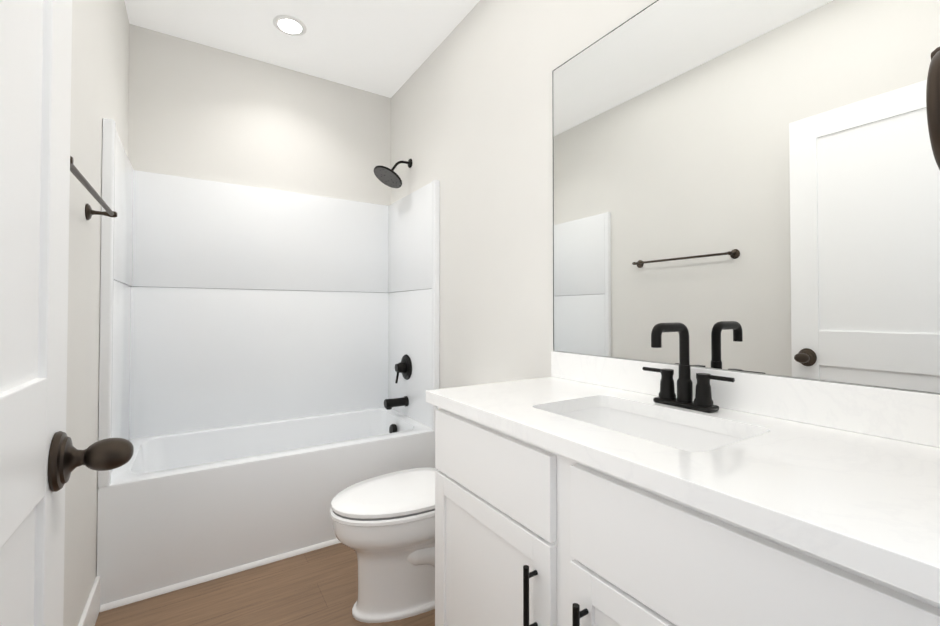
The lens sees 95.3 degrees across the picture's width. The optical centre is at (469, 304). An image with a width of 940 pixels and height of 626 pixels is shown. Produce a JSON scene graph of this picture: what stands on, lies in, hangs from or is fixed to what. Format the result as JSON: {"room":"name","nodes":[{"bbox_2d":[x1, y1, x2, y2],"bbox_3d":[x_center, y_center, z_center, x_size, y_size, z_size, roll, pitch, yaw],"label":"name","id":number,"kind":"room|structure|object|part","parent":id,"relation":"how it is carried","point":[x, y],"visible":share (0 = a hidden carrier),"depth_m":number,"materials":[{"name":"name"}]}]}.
{"room":"bathroom","nodes":[
{"label":"bathroom","id":0,"kind":"room"},
{"bbox_2d":[63,0,129,625],"bbox_3d":[-1.131,-0.189,1.066,0.120,2.750,3.170,1,-1,-33],"label":"wall","id":1,"kind":"structure","parent":0,"point":[100,65],"depth_m":1.49,"materials":[{"name":"beige paint"}]},
{"bbox_2d":[0,0,133,625],"bbox_3d":[-0.441,0.098,0.321,0.226,2.130,0.914,1,-1,-33],"label":"door","id":2,"kind":"structure","parent":1,"relation":"in","point":[42,457],"depth_m":0.60,"materials":[{"name":"white paint"}]},
{"bbox_3d":[-0.650,0.240,0.646,0.226,0.090,0.079,1,-1,-33],"label":"knob","id":3,"kind":"part","parent":2,"relation":"part of","materials":[{"name":"brown metal"}]},
{"bbox_2d":[78,576,99,625],"bbox_3d":[-0.875,1.115,0.770,0.014,0.135,2.149,1,-1,-33],"label":"baseboard","id":4,"kind":"structure","parent":1,"relation":"attached to","point":[90,613],"depth_m":1.56,"materials":[{"name":"white paint"}]},
{"bbox_2d":[70,156,117,219],"bbox_3d":[-1.110,-0.323,1.224,0.082,0.058,0.708,1,-1,-33],"label":"towel rail","id":5,"kind":"object","parent":1,"relation":"attached to","point":[84,182],"visible":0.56,"depth_m":1.30,"materials":[{"name":"brown metal"}]},
{"bbox_2d":[128,24,390,286],"bbox_3d":[-1.261,-0.162,2.793,1.524,2.750,0.120,1,-1,-33],"label":"wall","id":6,"kind":"structure","parent":0,"point":[200,111],"depth_m":2.67,"materials":[{"name":"beige paint"}]},
{"bbox_2d":[95,543,434,625],"bbox_3d":[-0.439,1.253,1.487,1.764,0.120,3.170,1,-1,-33],"label":"floor","id":7,"kind":"structure","parent":0,"point":[318,587],"depth_m":1.73,"materials":[{"name":"brown wood"}]},
{"bbox_2d":[97,118,439,604],"bbox_3d":[-1.023,0.237,2.416,1.520,1.940,0.758,1,-1,-33],"label":"shower","id":8,"kind":"object","parent":7,"relation":"on","point":[269,369],"visible":0.96,"depth_m":2.48,"materials":[{"name":"white plastic"}]},
{"bbox_2d":[100,538,340,611],"bbox_3d":[-0.808,1.193,2.078,1.507,0.018,0.018,1,-1,-33],"label":"trim","id":9,"kind":"structure","parent":8,"relation":"attached to","point":[154,593],"depth_m":1.87,"materials":[{"name":"white paint"}]},
{"bbox_2d":[389,424,396,432],"bbox_3d":[-0.499,0.812,2.779,0.035,0.073,0.072,1,-1,-33],"label":"overflow drain","id":10,"kind":"object","parent":8,"relation":"in","point":[393,427],"depth_m":2.76,"materials":[{"name":"black metal"}]},
{"bbox_2d":[384,396,408,409],"bbox_3d":[-0.482,0.640,2.793,0.150,0.072,0.068,1,-1,-33],"label":"tub spout","id":11,"kind":"object","parent":8,"relation":"in","point":[403,401],"depth_m":2.78,"materials":[{"name":"black metal"}]},
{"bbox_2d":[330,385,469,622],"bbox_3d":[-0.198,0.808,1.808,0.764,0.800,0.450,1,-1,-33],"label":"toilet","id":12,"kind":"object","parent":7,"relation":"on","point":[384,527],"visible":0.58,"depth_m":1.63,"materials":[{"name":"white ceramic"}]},
{"bbox_3d":[-0.293,0.776,1.747,0.538,0.054,0.394,1,-1,-33],"label":"seat","id":13,"kind":"part","parent":12,"relation":"part of","materials":[{"name":"white plastic"}]},
{"bbox_2d":[426,322,939,625],"bbox_3d":[0.416,0.616,1.027,0.587,1.140,1.212,1,-1,-33],"label":"bathroom vanity","id":14,"kind":"object","parent":7,"relation":"on","point":[575,489],"visible":1,"depth_m":0.83,"materials":[{"name":"white paint"}]},
{"bbox_3d":[0.174,0.661,0.893,0.036,0.160,0.161,1,-1,-33],"label":"handle","id":15,"kind":"part","parent":14,"relation":"part of","materials":[{"name":"black metal"}]},
{"bbox_2d":[558,407,744,451],"bbox_3d":[0.411,0.384,1.049,0.350,0.145,0.520,1,-1,-33],"label":"sink","id":16,"kind":"object","parent":14,"relation":"in","point":[681,434],"depth_m":1.17,"materials":[{"name":"white ceramic"}]},
{"bbox_2d":[642,322,734,412],"bbox_3d":[0.534,0.161,1.131,0.164,0.228,0.252,1,-1,-33],"label":"faucet","id":17,"kind":"object","parent":14,"relation":"on","point":[667,402],"depth_m":1.14,"materials":[{"name":"black metal"}]},
{"bbox_2d":[124,0,479,97],"bbox_3d":[-0.439,-1.617,1.531,1.764,0.120,3.170,1,-1,-33],"label":"ceiling","id":18,"kind":"structure","parent":0,"point":[386,48],"depth_m":2.41,"materials":[{"name":"white paint"}]},
{"bbox_2d":[273,15,306,35],"bbox_3d":[-0.995,-1.539,2.368,0.174,0.008,0.174,1,-1,-33],"label":"recessed light","id":19,"kind":"object","parent":18,"relation":"in","point":[277,19],"depth_m":2.36,"materials":[{"name":"white paint"}]},
{"bbox_3d":[-0.995,-1.537,2.368,0.120,0.002,0.120,1,-1,-33],"label":"recessed ceiling light lens","id":20,"kind":"part","parent":19,"relation":"part of","materials":[{"name":"white plastic"}]},
{"bbox_2d":[391,0,939,393],"bbox_3d":[0.254,-0.175,1.952,0.120,2.750,3.170,1,-1,-33],"label":"wall","id":21,"kind":"structure","parent":0,"point":[472,114],"depth_m":2.06,"materials":[{"name":"beige paint"}]},
{"bbox_2d":[374,159,411,187],"bbox_3d":[-0.502,-0.875,2.800,0.250,0.206,0.200,1,-1,-33],"label":"shower head","id":22,"kind":"object","parent":21,"relation":"attached to","point":[389,177],"visible":1,"depth_m":2.78},
{"bbox_2d":[552,0,939,392],"bbox_3d":[0.660,-0.386,1.202,0.006,1.122,1.214,1,-1,-33],"label":"mirror","id":23,"kind":"object","parent":21,"relation":"attached to","point":[752,186],"visible":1,"depth_m":1.09,"materials":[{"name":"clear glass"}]},
{"bbox_3d":[0.383,-0.202,0.225,1.524,2.750,0.120,1,-1,-33],"label":"wall","id":24,"kind":"structure","parent":0,"visible":0},
{"bbox_2d":[926,47,939,169],"bbox_3d":[0.658,-0.268,0.538,0.167,0.196,0.108,1,-1,-33],"label":"towel ring","id":25,"kind":"object","parent":24,"relation":"attached to","point":[933,99],"visible":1,"depth_m":0.53,"materials":[{"name":"brown metal"}]}
]}

